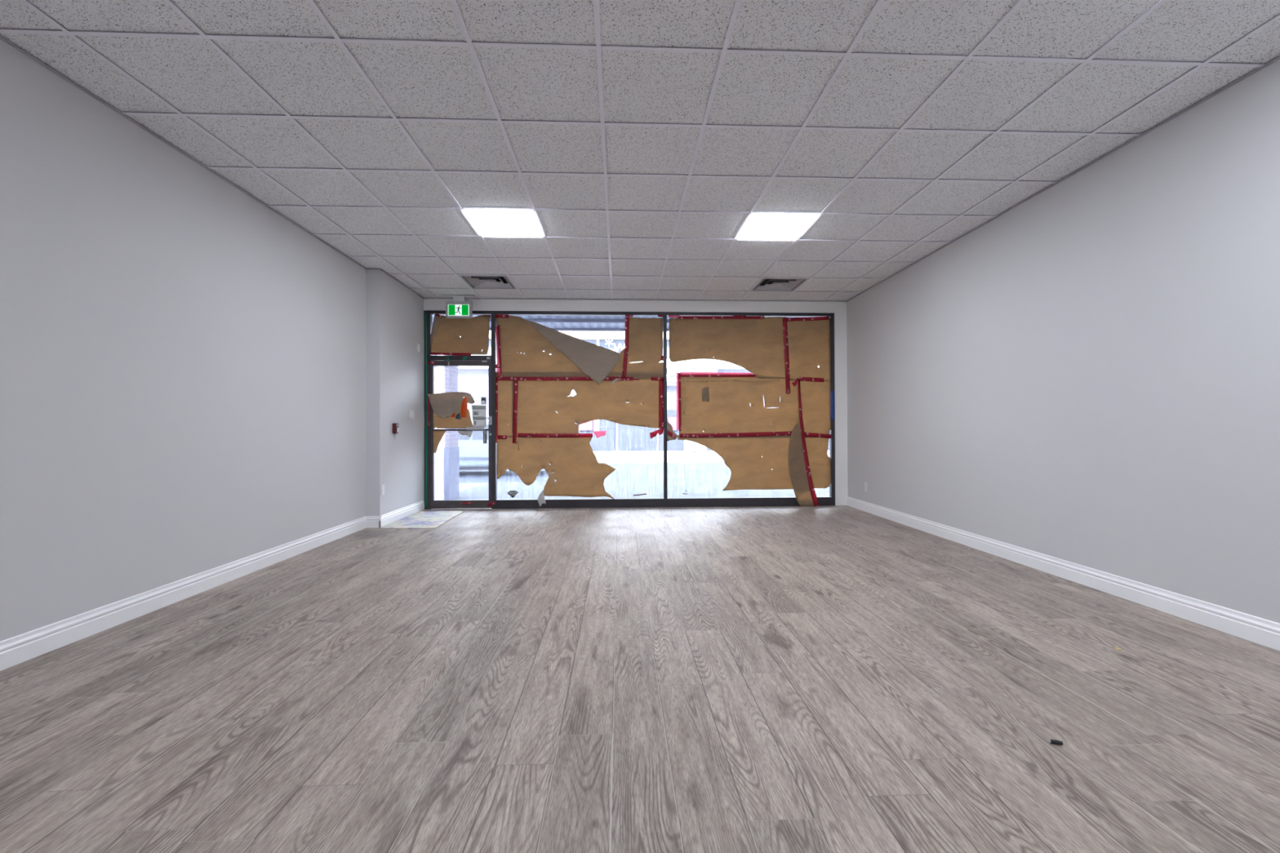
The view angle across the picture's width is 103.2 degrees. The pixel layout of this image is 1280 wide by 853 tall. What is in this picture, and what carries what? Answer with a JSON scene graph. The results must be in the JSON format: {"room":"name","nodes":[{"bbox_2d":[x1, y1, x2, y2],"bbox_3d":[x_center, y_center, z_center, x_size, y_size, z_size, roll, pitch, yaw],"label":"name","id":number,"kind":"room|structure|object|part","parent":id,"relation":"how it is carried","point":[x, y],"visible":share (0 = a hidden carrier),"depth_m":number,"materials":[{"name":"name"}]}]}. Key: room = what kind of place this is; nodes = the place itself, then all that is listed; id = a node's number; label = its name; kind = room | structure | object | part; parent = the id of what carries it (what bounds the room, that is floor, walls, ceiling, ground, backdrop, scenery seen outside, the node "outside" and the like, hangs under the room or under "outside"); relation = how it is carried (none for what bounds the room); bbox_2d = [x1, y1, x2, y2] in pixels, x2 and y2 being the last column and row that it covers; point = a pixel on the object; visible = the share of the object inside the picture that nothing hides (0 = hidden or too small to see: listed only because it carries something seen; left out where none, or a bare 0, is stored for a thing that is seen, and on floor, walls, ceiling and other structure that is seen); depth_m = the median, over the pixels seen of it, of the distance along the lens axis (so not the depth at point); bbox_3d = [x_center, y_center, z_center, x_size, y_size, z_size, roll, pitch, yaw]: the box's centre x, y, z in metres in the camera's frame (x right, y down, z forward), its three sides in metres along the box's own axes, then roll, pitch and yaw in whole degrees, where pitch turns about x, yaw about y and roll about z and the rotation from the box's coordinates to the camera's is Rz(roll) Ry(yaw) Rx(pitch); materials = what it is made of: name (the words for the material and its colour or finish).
{"room":"empty retail shop","nodes":[
{"label":"empty retail shop","id":0,"kind":"room"},
{"bbox_2d":[0,39,365,641],"bbox_3d":[-3.020,-0.419,1.405,0.150,3.097,11.750,0,0,-2],"label":"wall","id":1,"kind":"structure","parent":0,"point":[183,362],"depth_m":3.08,"materials":[{"name":"paint"}]},
{"bbox_2d":[0,515,366,671],"bbox_3d":[-2.905,1.059,0.729,0.016,0.132,10.106,0,0,-2],"label":"baseboard","id":2,"kind":"structure","parent":1,"relation":"attached to","point":[19,649],"depth_m":3.08,"materials":[{"name":"wood"}]},
{"bbox_2d":[365,269,424,515],"bbox_3d":[-3.077,-0.394,6.534,0.157,3.097,1.494,0,0,-2],"label":"wall","id":3,"kind":"structure","parent":0,"point":[395,313],"depth_m":6.12,"materials":[{"name":"paint"}]},
{"bbox_2d":[365,515,381,528],"bbox_3d":[-3.033,1.085,5.773,0.173,0.132,0.016,0,0,-2],"label":"baseboard","id":4,"kind":"structure","parent":3,"relation":"attached to","point":[372,522],"depth_m":5.77,"materials":[{"name":"wood"}]},
{"bbox_2d":[381,484,384,495],"bbox_3d":[-2.961,0.730,5.852,0.010,0.120,0.075,0,0,-2],"label":"wall outlet","id":5,"kind":"object","parent":3,"relation":"attached to","point":[382,486],"visible":1,"depth_m":5.83,"materials":[{"name":"white plastic"}]},
{"bbox_2d":[392,422,399,433],"bbox_3d":[-2.953,0.023,6.143,0.056,0.125,0.085,0,0,-2],"label":"fire alarm","id":6,"kind":"object","parent":3,"relation":"attached to","point":[395,426],"visible":1,"depth_m":6.11,"materials":[{"name":"red plastic"}]},
{"bbox_2d":[379,500,424,526],"bbox_3d":[-2.981,1.088,6.418,0.016,0.132,1.300,0,0,-2],"label":"baseboard","id":7,"kind":"structure","parent":3,"relation":"attached to","point":[396,515],"depth_m":6.31,"materials":[{"name":"wood"}]},
{"bbox_2d":[408,409,414,419],"bbox_3d":[-2.997,-0.155,6.669,0.012,0.125,0.165,0,0,-2],"label":"light switch","id":8,"kind":"object","parent":3,"relation":"attached to","point":[411,412],"visible":1,"depth_m":6.65,"materials":[{"name":"white plastic"}]},
{"bbox_2d":[417,343,420,352],"bbox_3d":[-3.013,-1.067,6.909,0.004,0.120,0.100,0,0,-2],"label":"paper","id":9,"kind":"object","parent":3,"relation":"attached to","point":[418,344],"visible":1,"depth_m":6.90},
{"bbox_2d":[423,297,847,505],"bbox_3d":[-0.018,-0.399,7.308,6.018,3.097,0.200,0,0,-2],"label":"wall","id":10,"kind":"structure","parent":0,"point":[839,308],"depth_m":7.28,"materials":[{"name":"paint"}]},
{"bbox_2d":[432,315,810,331],"bbox_3d":[-0.341,-1.810,8.182,18.000,0.270,1.560,0,0,-2],"label":"entrance canopy","id":11,"kind":"object","parent":10,"relation":"attached to","point":[566,323],"visible":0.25,"depth_m":8.15,"materials":[{"name":"metal"}]},
{"bbox_2d":[424,310,835,509],"bbox_3d":[-0.101,-0.241,7.240,5.825,2.780,0.077,0,0,-2],"label":"window","id":12,"kind":"structure","parent":10,"relation":"in","point":[830,500],"depth_m":7.20,"materials":[{"name":"black metal"}]},
{"bbox_2d":[424,409,427,507],"bbox_3d":[-2.981,0.451,7.079,0.037,1.365,0.001,0,0,-2],"label":"tape strip","id":13,"kind":"object","parent":12,"relation":"attached to","point":[426,412],"visible":1,"depth_m":7.08,"materials":[{"name":"teal"}]},
{"bbox_2d":[424,314,427,409],"bbox_3d":[-2.986,-0.903,7.086,0.035,1.332,0.001,0,0,-2],"label":"tape strip","id":14,"kind":"object","parent":12,"relation":"attached to","point":[425,315],"visible":1,"depth_m":7.09,"materials":[{"name":"teal"}]},
{"bbox_2d":[426,398,429,426],"bbox_3d":[-2.956,-0.197,7.084,0.042,0.403,0.001,0,0,-2],"label":"tape strip","id":15,"kind":"object","parent":12,"relation":"attached to","point":[428,399],"visible":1,"depth_m":7.08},
{"bbox_2d":[431,352,471,355],"bbox_3d":[-2.673,-1.016,7.117,0.602,0.048,0.002,0,0,-2],"label":"tape strip","id":16,"kind":"object","parent":12,"relation":"attached to","point":[432,353],"visible":1,"depth_m":7.12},
{"bbox_2d":[431,314,490,354],"bbox_3d":[-2.541,-1.292,7.131,0.871,0.571,0.021,0,0,-3],"label":"paper","id":17,"kind":"object","parent":12,"relation":"attached to","point":[446,333],"visible":0.97,"depth_m":7.14,"materials":[{"name":"paper"}]},
{"bbox_2d":[430,360,492,508],"bbox_3d":[-2.500,0.112,7.102,0.848,2.072,0.100,0,0,-2],"label":"door","id":18,"kind":"structure","parent":12,"relation":"attached to","point":[479,504],"depth_m":7.11,"materials":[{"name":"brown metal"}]},
{"bbox_2d":[426,361,435,364],"bbox_3d":[-2.918,-0.889,7.089,0.109,0.045,0.001,0,0,-2],"label":"tape strip","id":19,"kind":"object","parent":18,"relation":"attached to","point":[428,362],"visible":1,"depth_m":7.09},
{"bbox_2d":[433,431,445,453],"bbox_3d":[-2.829,0.218,7.103,0.238,0.324,0.002,0,0,-3],"label":"paper","id":20,"kind":"object","parent":18,"relation":"attached to","point":[437,435],"visible":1,"depth_m":7.10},
{"bbox_2d":[426,391,475,418],"bbox_3d":[-2.634,-0.293,7.074,0.662,0.380,0.045,0,0,-3],"label":"folded paper","id":21,"kind":"object","parent":18,"relation":"attached to","point":[443,405],"visible":1,"depth_m":7.07,"materials":[{"name":"paper"}]},
{"bbox_2d":[433,398,473,428],"bbox_3d":[-2.639,-0.185,7.111,0.602,0.428,0.004,0,0,-2],"label":"paper","id":22,"kind":"object","parent":18,"relation":"attached to","point":[450,422],"visible":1,"depth_m":7.11,"materials":[{"name":"paper"}]},
{"bbox_2d":[455,413,460,419],"bbox_3d":[-2.550,-0.147,7.112,0.077,0.100,0.001,0,0,-3],"label":"scrap","id":23,"kind":"object","parent":18,"relation":"attached to","point":[458,416],"visible":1,"depth_m":7.11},
{"bbox_2d":[461,396,466,417],"bbox_3d":[-2.465,-0.276,7.113,0.086,0.308,0.002,0,0,-2],"label":"scrap","id":24,"kind":"object","parent":18,"relation":"attached to","point":[464,407],"visible":1,"depth_m":7.11,"materials":[{"name":"orange"}]},
{"bbox_2d":[457,431,472,437],"bbox_3d":[-2.455,0.107,7.118,0.212,0.098,0.001,0,0,-2],"label":"paper scrap","id":25,"kind":"object","parent":18,"relation":"attached to","point":[468,433],"visible":1,"depth_m":7.12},
{"bbox_2d":[461,502,475,504],"bbox_3d":[-2.408,1.076,7.099,0.212,0.030,0.001,0,0,-2],"label":"tape strip","id":26,"kind":"object","parent":18,"relation":"attached to","point":[465,503],"visible":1,"depth_m":7.10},
{"bbox_3d":[-2.301,0.026,7.090,0.244,0.043,0.009,0,0,-2],"label":"push plate","id":27,"kind":"part","parent":18,"relation":"part of","materials":[{"name":"metal"}]},
{"bbox_2d":[471,404,486,426],"bbox_3d":[-2.265,-0.148,7.137,0.204,0.306,0.002,0,0,-2],"label":"sticker","id":28,"kind":"object","parent":18,"relation":"attached to","point":[478,411],"visible":1,"depth_m":7.14,"materials":[{"name":"paper"}]},
{"bbox_2d":[480,396,486,404],"bbox_3d":[-2.200,-0.363,7.142,0.078,0.108,0.004,0,0,-2],"label":"sticker","id":29,"kind":"object","parent":18,"relation":"attached to","point":[483,399],"visible":1,"depth_m":7.14,"materials":[{"name":"paper"}]},
{"bbox_2d":[483,431,486,443],"bbox_3d":[-2.181,0.151,7.140,0.052,0.175,0.004,0,0,-2],"label":"label","id":30,"kind":"object","parent":18,"relation":"attached to","point":[484,432],"visible":1,"depth_m":7.14,"materials":[{"name":"white plastic"}]},
{"bbox_3d":[-2.134,-0.086,7.095,0.117,0.123,0.054,0,0,-2],"label":"handle","id":31,"kind":"part","parent":18,"relation":"part of","materials":[{"name":"metal"}]},
{"bbox_2d":[487,502,496,506],"bbox_3d":[-2.074,1.090,7.115,0.120,0.061,0.001,0,0,-2],"label":"tape strip","id":32,"kind":"object","parent":12,"relation":"attached to","point":[490,504],"visible":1,"depth_m":7.11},
{"bbox_2d":[495,377,497,443],"bbox_3d":[-2.024,-0.230,7.144,0.055,0.919,0.001,0,0,-2],"label":"tape strip","id":33,"kind":"object","parent":12,"relation":"attached to","point":[496,381],"visible":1,"depth_m":7.14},
{"bbox_2d":[495,326,502,377],"bbox_3d":[-1.988,-1.051,7.150,0.090,0.724,0.001,0,0,-2],"label":"tape strip","id":34,"kind":"object","parent":12,"relation":"attached to","point":[496,327],"visible":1,"depth_m":7.15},
{"bbox_2d":[497,324,502,378],"bbox_3d":[-1.968,-1.050,7.148,0.057,0.758,0.001,0,0,-2],"label":"tape strip","id":35,"kind":"object","parent":12,"relation":"attached to","point":[499,330],"visible":1,"depth_m":7.15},
{"bbox_2d":[495,314,508,318],"bbox_3d":[-1.941,-1.554,7.154,0.183,0.051,0.001,0,0,-2],"label":"tape strip","id":36,"kind":"object","parent":12,"relation":"attached to","point":[501,316],"visible":1,"depth_m":7.15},
{"bbox_2d":[497,435,506,439],"bbox_3d":[-1.935,0.151,7.146,0.129,0.056,0.001,0,0,-2],"label":"tape strip","id":37,"kind":"object","parent":12,"relation":"attached to","point":[500,437],"visible":1,"depth_m":7.15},
{"bbox_2d":[497,380,514,435],"bbox_3d":[-1.899,-0.253,7.160,0.259,0.822,0.004,0,0,-2],"label":"paper","id":38,"kind":"object","parent":12,"relation":"attached to","point":[505,388],"visible":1,"depth_m":7.16,"materials":[{"name":"paper"}]},
{"bbox_2d":[506,490,519,497],"bbox_3d":[-1.796,0.957,7.164,0.187,0.105,0.004,0,0,-2],"label":"decal","id":39,"kind":"object","parent":12,"relation":"attached to","point":[512,493],"visible":1,"depth_m":7.17,"materials":[{"name":"plastic"}]},
{"bbox_2d":[512,380,518,443],"bbox_3d":[-1.757,-0.205,7.152,0.081,0.881,0.001,0,0,-2],"label":"tape strip","id":40,"kind":"object","parent":12,"relation":"attached to","point":[516,382],"visible":1,"depth_m":7.15,"materials":[{"name":"plastic"}]},
{"bbox_2d":[517,433,592,437],"bbox_3d":[-1.197,0.123,7.176,1.053,0.065,0.002,0,0,-2],"label":"tape strip","id":41,"kind":"object","parent":12,"relation":"attached to","point":[526,435],"visible":1,"depth_m":7.17,"materials":[{"name":"plastic"}]},
{"bbox_2d":[496,435,615,506],"bbox_3d":[-1.180,0.627,7.154,1.681,0.999,0.068,0,0,-2],"label":"paper","id":42,"kind":"object","parent":12,"relation":"attached to","point":[578,473],"visible":1,"depth_m":7.19,"materials":[{"name":"paper"}]},
{"bbox_2d":[495,315,624,384],"bbox_3d":[-1.107,-1.077,7.170,1.854,0.984,0.061,0,0,-2],"label":"paper","id":43,"kind":"object","parent":12,"relation":"attached to","point":[571,356],"visible":1,"depth_m":7.18,"materials":[{"name":"paper"}]},
{"bbox_2d":[496,377,633,380],"bbox_3d":[-1.057,-0.677,7.186,1.924,0.056,0.002,0,0,-2],"label":"tape strip","id":44,"kind":"object","parent":12,"relation":"attached to","point":[503,378],"visible":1,"depth_m":7.18,"materials":[{"name":"plastic"}]},
{"bbox_2d":[496,371,661,435],"bbox_3d":[-0.848,-0.310,7.210,2.380,0.939,0.005,0,0,-2],"label":"paper","id":45,"kind":"object","parent":12,"relation":"attached to","point":[539,402],"visible":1,"depth_m":7.21,"materials":[{"name":"paper"}]},
{"bbox_2d":[593,431,606,438],"bbox_3d":[-0.565,0.113,7.198,0.186,0.105,0.001,0,0,-2],"label":"tape strip","id":46,"kind":"object","parent":12,"relation":"attached to","point":[598,433],"visible":1,"depth_m":7.20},
{"bbox_2d":[622,317,629,377],"bbox_3d":[-0.206,-1.119,7.221,0.103,0.868,0.001,0,0,-2],"label":"tape strip","id":47,"kind":"object","parent":12,"relation":"attached to","point":[627,319],"visible":1,"depth_m":7.22,"materials":[{"name":"plastic"}]},
{"bbox_2d":[626,316,663,379],"bbox_3d":[0.051,-1.122,7.239,0.580,0.894,0.005,0,0,-2],"label":"paper","id":48,"kind":"object","parent":12,"relation":"attached to","point":[645,335],"visible":1,"depth_m":7.24,"materials":[{"name":"paper"}]},
{"bbox_2d":[649,427,663,438],"bbox_3d":[0.239,0.093,7.237,0.197,0.159,0.001,0,0,-2],"label":"tape strip","id":49,"kind":"object","parent":12,"relation":"attached to","point":[660,431],"visible":1,"depth_m":7.24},
{"bbox_2d":[650,377,663,380],"bbox_3d":[0.248,-0.678,7.239,0.188,0.055,0.001,0,0,-2],"label":"tape strip","id":50,"kind":"object","parent":12,"relation":"attached to","point":[651,378],"visible":1,"depth_m":7.24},
{"bbox_2d":[658,380,663,427],"bbox_3d":[0.302,-0.317,7.237,0.070,0.671,0.001,0,0,-2],"label":"tape strip","id":51,"kind":"object","parent":12,"relation":"attached to","point":[660,382],"visible":1,"depth_m":7.24,"materials":[{"name":"plastic"}]},
{"bbox_3d":[0.368,1.086,7.253,4.791,0.124,0.075,0,0,-2],"label":"sill","id":52,"kind":"part","parent":12,"relation":"part of","materials":[{"name":"brown metal"}]},
{"bbox_2d":[666,420,677,440],"bbox_3d":[0.465,0.057,7.241,0.158,0.306,0.020,0,0,-2],"label":"paper scrap","id":53,"kind":"object","parent":12,"relation":"attached to","point":[671,435],"visible":1,"depth_m":7.24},
{"bbox_2d":[668,315,679,317],"bbox_3d":[0.482,-1.574,7.253,0.152,0.034,0.001,0,0,-2],"label":"tape strip","id":54,"kind":"object","parent":12,"relation":"attached to","point":[669,316],"visible":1,"depth_m":7.25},
{"bbox_2d":[676,372,678,430],"bbox_3d":[0.536,-0.361,7.250,0.028,0.823,0.001,0,0,-2],"label":"tape strip","id":55,"kind":"object","parent":12,"relation":"attached to","point":[677,372],"visible":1,"depth_m":7.25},
{"bbox_2d":[678,373,681,431],"bbox_3d":[0.568,-0.352,7.251,0.047,0.823,0.001,0,0,-2],"label":"tape strip","id":56,"kind":"object","parent":12,"relation":"attached to","point":[679,374],"visible":1,"depth_m":7.25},
{"bbox_2d":[682,398,686,414],"bbox_3d":[0.632,-0.289,7.253,0.058,0.239,0.001,0,0,-2],"label":"tape strip","id":57,"kind":"object","parent":12,"relation":"attached to","point":[684,399],"visible":1,"depth_m":7.25,"materials":[{"name":"beige"}]},
{"bbox_2d":[685,379,708,381],"bbox_3d":[0.820,-0.657,7.263,0.323,0.024,0.001,0,0,-2],"label":"tape strip","id":58,"kind":"object","parent":12,"relation":"attached to","point":[686,380],"visible":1,"depth_m":7.26,"materials":[{"name":"beige"}]},
{"bbox_2d":[680,372,752,374],"bbox_3d":[1.093,-0.760,7.274,1.053,0.039,0.002,0,0,-2],"label":"tape strip","id":59,"kind":"object","parent":12,"relation":"attached to","point":[696,373],"visible":1,"depth_m":7.27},
{"bbox_2d":[680,373,755,377],"bbox_3d":[1.102,-0.729,7.274,1.109,0.041,0.002,0,0,-2],"label":"tape strip","id":60,"kind":"object","parent":12,"relation":"attached to","point":[682,375],"visible":1,"depth_m":7.27,"materials":[{"name":"plastic"}]},
{"bbox_2d":[711,379,727,381],"bbox_3d":[1.133,-0.658,7.275,0.231,0.018,0.001,0,0,-2],"label":"tape strip","id":61,"kind":"object","parent":12,"relation":"attached to","point":[711,380],"visible":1,"depth_m":7.27,"materials":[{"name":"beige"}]},
{"bbox_2d":[676,315,764,319],"bbox_3d":[1.159,-1.563,7.281,1.258,0.050,0.002,0,0,-2],"label":"tape strip","id":62,"kind":"object","parent":12,"relation":"attached to","point":[680,317],"visible":1,"depth_m":7.28,"materials":[{"name":"plastic"}]},
{"bbox_2d":[669,316,786,378],"bbox_3d":[1.283,-1.133,7.295,1.738,0.894,0.006,0,0,-2],"label":"paper","id":63,"kind":"object","parent":12,"relation":"attached to","point":[757,347],"visible":1,"depth_m":7.30,"materials":[{"name":"paper"}]},
{"bbox_2d":[680,431,791,437],"bbox_3d":[1.381,0.115,7.282,1.631,0.084,0.002,0,0,-2],"label":"tape strip","id":64,"kind":"object","parent":12,"relation":"attached to","point":[762,433],"visible":1,"depth_m":7.28,"materials":[{"name":"plastic"}]},
{"bbox_2d":[679,376,799,435],"bbox_3d":[1.441,-0.291,7.304,1.780,0.916,0.005,0,0,-2],"label":"paper","id":65,"kind":"object","parent":12,"relation":"attached to","point":[727,409],"visible":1,"depth_m":7.30,"materials":[{"name":"paper"}]},
{"bbox_2d":[677,435,831,490],"bbox_3d":[1.643,0.520,7.302,2.242,0.799,0.005,0,0,-2],"label":"paper","id":66,"kind":"object","parent":12,"relation":"attached to","point":[742,455],"visible":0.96,"depth_m":7.31,"materials":[{"name":"paper"}]},
{"bbox_2d":[733,379,780,381],"bbox_3d":[1.680,-0.666,7.298,0.679,0.024,0.001,0,0,-2],"label":"tape strip","id":67,"kind":"object","parent":12,"relation":"attached to","point":[733,380],"visible":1,"depth_m":7.30,"materials":[{"name":"beige"}]},
{"bbox_2d":[782,320,790,394],"bbox_3d":[2.111,-1.002,7.315,0.109,1.072,0.001,0,0,-2],"label":"tape strip","id":68,"kind":"object","parent":12,"relation":"attached to","point":[784,322],"visible":1,"depth_m":7.32,"materials":[{"name":"plastic"}]},
{"bbox_2d":[782,317,793,321],"bbox_3d":[2.137,-1.544,7.321,0.160,0.061,0.001,0,0,-2],"label":"tape strip","id":69,"kind":"object","parent":12,"relation":"attached to","point":[788,319],"visible":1,"depth_m":7.32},
{"bbox_2d":[791,377,800,386],"bbox_3d":[2.254,-0.638,7.321,0.132,0.127,0.001,0,0,-2],"label":"tape strip","id":70,"kind":"object","parent":12,"relation":"attached to","point":[795,383],"visible":1,"depth_m":7.32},
{"bbox_2d":[787,407,813,506],"bbox_3d":[2.304,0.377,7.259,0.372,1.518,0.055,0,0,-2],"label":"paper","id":71,"kind":"object","parent":12,"relation":"hanging from","point":[797,468],"visible":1,"depth_m":7.26,"materials":[{"name":"paper"}]},
{"bbox_2d":[797,381,818,506],"bbox_3d":[2.410,0.245,7.265,0.286,1.790,0.028,0,0,12],"label":"tape strip","id":72,"kind":"object","parent":71,"relation":"attached to","point":[813,494],"visible":1,"depth_m":7.27,"materials":[{"name":"plastic"}]},
{"bbox_2d":[786,318,830,380],"bbox_3d":[2.428,-1.114,7.336,0.681,0.903,0.005,0,0,-2],"label":"paper","id":73,"kind":"object","parent":12,"relation":"attached to","point":[809,341],"visible":1,"depth_m":7.34,"materials":[{"name":"paper"}]},
{"bbox_2d":[792,316,828,320],"bbox_3d":[2.469,-1.558,7.332,0.527,0.072,0.001,0,0,-2],"label":"tape strip","id":74,"kind":"object","parent":12,"relation":"attached to","point":[811,318],"visible":1,"depth_m":7.33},
{"bbox_2d":[799,377,824,382],"bbox_3d":[2.479,-0.678,7.331,0.364,0.075,0.001,0,0,-2],"label":"tape strip","id":75,"kind":"object","parent":12,"relation":"attached to","point":[802,379],"visible":1,"depth_m":7.33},
{"bbox_2d":[800,380,831,437],"bbox_3d":[2.536,-0.256,7.336,0.516,0.838,0.005,0,0,-2],"label":"paper","id":76,"kind":"object","parent":12,"relation":"attached to","point":[815,396],"visible":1,"depth_m":7.34,"materials":[{"name":"paper"}]},
{"bbox_2d":[804,432,831,438],"bbox_3d":[2.571,0.129,7.330,0.402,0.092,0.001,0,0,-2],"label":"tape strip","id":77,"kind":"object","parent":12,"relation":"attached to","point":[806,434],"visible":1,"depth_m":7.33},
{"bbox_2d":[830,391,834,419],"bbox_3d":[2.773,-0.304,7.317,0.058,0.416,0.001,0,0,-2],"label":"tape strip","id":78,"kind":"object","parent":12,"relation":"attached to","point":[832,393],"visible":1,"depth_m":7.32,"materials":[{"name":"blue"}]},
{"bbox_2d":[472,310,799,312],"bbox_3d":[-0.108,-1.634,7.207,5.835,0.006,0.006,0,0,-2],"label":"trim","id":79,"kind":"structure","parent":10,"relation":"attached to","point":[473,310],"depth_m":7.21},
{"bbox_2d":[834,312,835,506],"bbox_3d":[2.814,-0.252,7.319,0.006,2.786,0.006,0,0,-2],"label":"trim","id":80,"kind":"structure","parent":10,"relation":"attached to","point":[834,313],"depth_m":7.32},
{"bbox_2d":[0,505,1279,852],"bbox_3d":[0.144,1.180,1.526,6.475,0.120,11.750,0,0,-2],"label":"floor","id":81,"kind":"structure","parent":0,"point":[831,678],"depth_m":2.02,"materials":[{"name":"plastic"}]},
{"bbox_2d":[379,511,464,528],"bbox_3d":[-2.644,1.147,6.299,0.635,0.009,1.217,0,0,-2],"label":"doormat","id":82,"kind":"object","parent":81,"relation":"on","point":[421,519],"visible":1,"depth_m":6.18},
{"bbox_2d":[1048,738,1062,745],"bbox_3d":[1.463,1.110,1.785,0.036,0.014,0.014,0,0,20],"label":"plug","id":83,"kind":"object","parent":81,"relation":"on","point":[1051,741],"visible":1,"depth_m":1.78,"materials":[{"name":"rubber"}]},
{"bbox_2d":[0,0,1279,302],"bbox_3d":[0.136,-1.843,1.516,6.175,0.038,11.400,0,0,-2],"label":"ceiling","id":84,"kind":"structure","parent":0,"point":[641,139],"depth_m":2.92,"materials":[{"name":"tile"}]},
{"bbox_2d":[442,295,475,318],"bbox_3d":[-2.486,-1.639,6.978,0.433,0.302,0.090,0,0,-2],"label":"exit sign","id":85,"kind":"object","parent":84,"relation":"hanging from","point":[459,308],"visible":1,"depth_m":6.95,"materials":[{"name":"green plastic"}]},
{"bbox_3d":[-2.487,-1.784,6.978,0.433,0.012,0.090,0,0,-2],"label":"ceiling plate","id":86,"kind":"part","parent":85,"relation":"part of","materials":[{"name":"white plastic"}]},
{"bbox_2d":[457,275,516,288],"bbox_3d":[-1.885,-1.839,6.339,0.584,0.086,0.584,0,0,-2],"label":"ceiling vent","id":87,"kind":"object","parent":84,"relation":"in","point":[474,282],"visible":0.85,"depth_m":6.42,"materials":[{"name":"metal"}]},
{"bbox_3d":[-1.885,-1.815,6.339,0.208,0.028,0.208,0,0,-2],"label":"plate","id":88,"kind":"part","parent":87,"relation":"part of","materials":[{"name":"metal"}]},
{"bbox_2d":[462,209,542,237],"bbox_3d":[-1.200,-1.808,4.537,0.585,0.024,0.585,0,0,-2],"label":"recessed light","id":89,"kind":"object","parent":84,"relation":"in","point":[488,223],"visible":1,"depth_m":4.49,"materials":[{"name":"white plastic"}]},
{"bbox_2d":[736,213,819,240],"bbox_3d":[1.236,-1.815,4.636,0.585,0.024,0.585,0,0,-2],"label":"recessed light","id":90,"kind":"object","parent":84,"relation":"in","point":[768,227],"visible":1,"depth_m":4.59,"materials":[{"name":"white plastic"}]},
{"bbox_2d":[750,278,809,291],"bbox_3d":[1.770,-1.849,6.489,0.584,0.086,0.584,0,0,-2],"label":"ceiling vent","id":91,"kind":"object","parent":84,"relation":"in","point":[764,284],"visible":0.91,"depth_m":6.58,"materials":[{"name":"metal"}]},
{"bbox_3d":[1.770,-1.825,6.489,0.208,0.028,0.208,0,0,-2],"label":"plate","id":92,"kind":"part","parent":91,"relation":"part of","materials":[{"name":"metal"}]},
{"bbox_2d":[846,59,1279,623],"bbox_3d":[3.299,-0.437,1.664,0.150,3.097,11.750,0,0,-2],"label":"wall","id":93,"kind":"structure","parent":0,"point":[1088,375],"depth_m":3.37,"materials":[{"name":"paint"}]},
{"bbox_2d":[864,482,867,491],"bbox_3d":[3.013,0.806,6.768,0.010,0.120,0.075,0,0,-2],"label":"wall outlet","id":94,"kind":"object","parent":93,"relation":"attached to","point":[865,483],"visible":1,"depth_m":6.76,"materials":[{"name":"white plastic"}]},
{"bbox_2d":[846,496,1279,651],"bbox_3d":[3.222,1.045,1.627,0.016,0.132,11.399,0,0,-2],"label":"baseboard","id":95,"kind":"structure","parent":93,"relation":"attached to","point":[1266,633],"depth_m":3.37,"materials":[{"name":"wood"}]},
{"label":"outside","id":96,"kind":"structure","parent":0,"visible":0},
{"bbox_2d":[593,449,829,462],"bbox_3d":[-1.065,1.416,26.071,80.000,0.220,15.800,0,0,-2],"label":"lot","id":97,"kind":"structure","parent":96,"point":[625,456],"depth_m":21.42,"materials":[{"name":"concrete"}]},
{"bbox_2d":[457,330,829,451],"bbox_3d":[-1.224,-2.305,29.687,60.000,7.260,6.600,0,0,-2],"label":"building","id":98,"kind":"structure","parent":97,"relation":"on","point":[473,380],"depth_m":26.93,"materials":[{"name":"white plastic"}]},
{"bbox_2d":[576,419,614,451],"bbox_3d":[-2.366,0.205,27.020,2.050,2.200,0.190,0,0,-2],"label":"shutter","id":99,"kind":"object","parent":98,"relation":"hanging from","point":[606,442],"depth_m":26.94,"materials":[{"name":"metal"}]},
{"bbox_2d":[617,423,656,450],"bbox_3d":[-0.168,0.198,27.110,2.050,2.200,0.190,0,0,-2],"label":"shutter","id":100,"kind":"object","parent":98,"relation":"hanging from","point":[630,437],"depth_m":27.01,"materials":[{"name":"metal"}]},
{"bbox_2d":[684,440,706,453],"bbox_3d":[2.632,0.755,24.165,1.050,1.060,0.080,0,0,-2],"label":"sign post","id":101,"kind":"object","parent":97,"relation":"on","point":[688,445],"visible":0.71,"depth_m":24.12,"materials":[{"name":"white"}]},
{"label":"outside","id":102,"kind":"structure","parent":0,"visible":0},
{"bbox_2d":[459,462,772,482],"bbox_3d":[-0.594,1.387,14.581,80.000,0.200,7.200,0,0,-2],"label":"road","id":103,"kind":"structure","parent":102,"point":[716,471],"depth_m":13.73,"materials":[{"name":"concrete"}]},
{"bbox_2d":[457,422,550,475],"bbox_3d":[-4.536,0.587,14.016,4.380,1.420,1.735,0,0,-2],"label":"parked car","id":104,"kind":"object","parent":103,"relation":"on","point":[473,453],"visible":0.04,"depth_m":13.17,"materials":[{"name":"white paint"}]},
{"bbox_3d":[-4.465,0.832,13.156,1.850,0.080,0.013,0,0,-2],"label":"moulding","id":105,"kind":"part","parent":104,"relation":"part of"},
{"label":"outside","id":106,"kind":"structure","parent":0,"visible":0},
{"bbox_2d":[449,480,829,500],"bbox_3d":[-0.373,1.250,9.186,28.000,0.140,3.600,0,0,-2],"label":"sidewalk","id":107,"kind":"structure","parent":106,"point":[675,489],"depth_m":9.26,"materials":[{"name":"concrete"}]},
{"bbox_2d":[432,321,459,500],"bbox_3d":[-3.349,-0.262,8.396,0.548,2.895,0.510,0,0,-2],"label":"brick pillar","id":108,"kind":"structure","parent":107,"relation":"on","point":[446,456],"depth_m":8.18,"materials":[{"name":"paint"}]}
]}

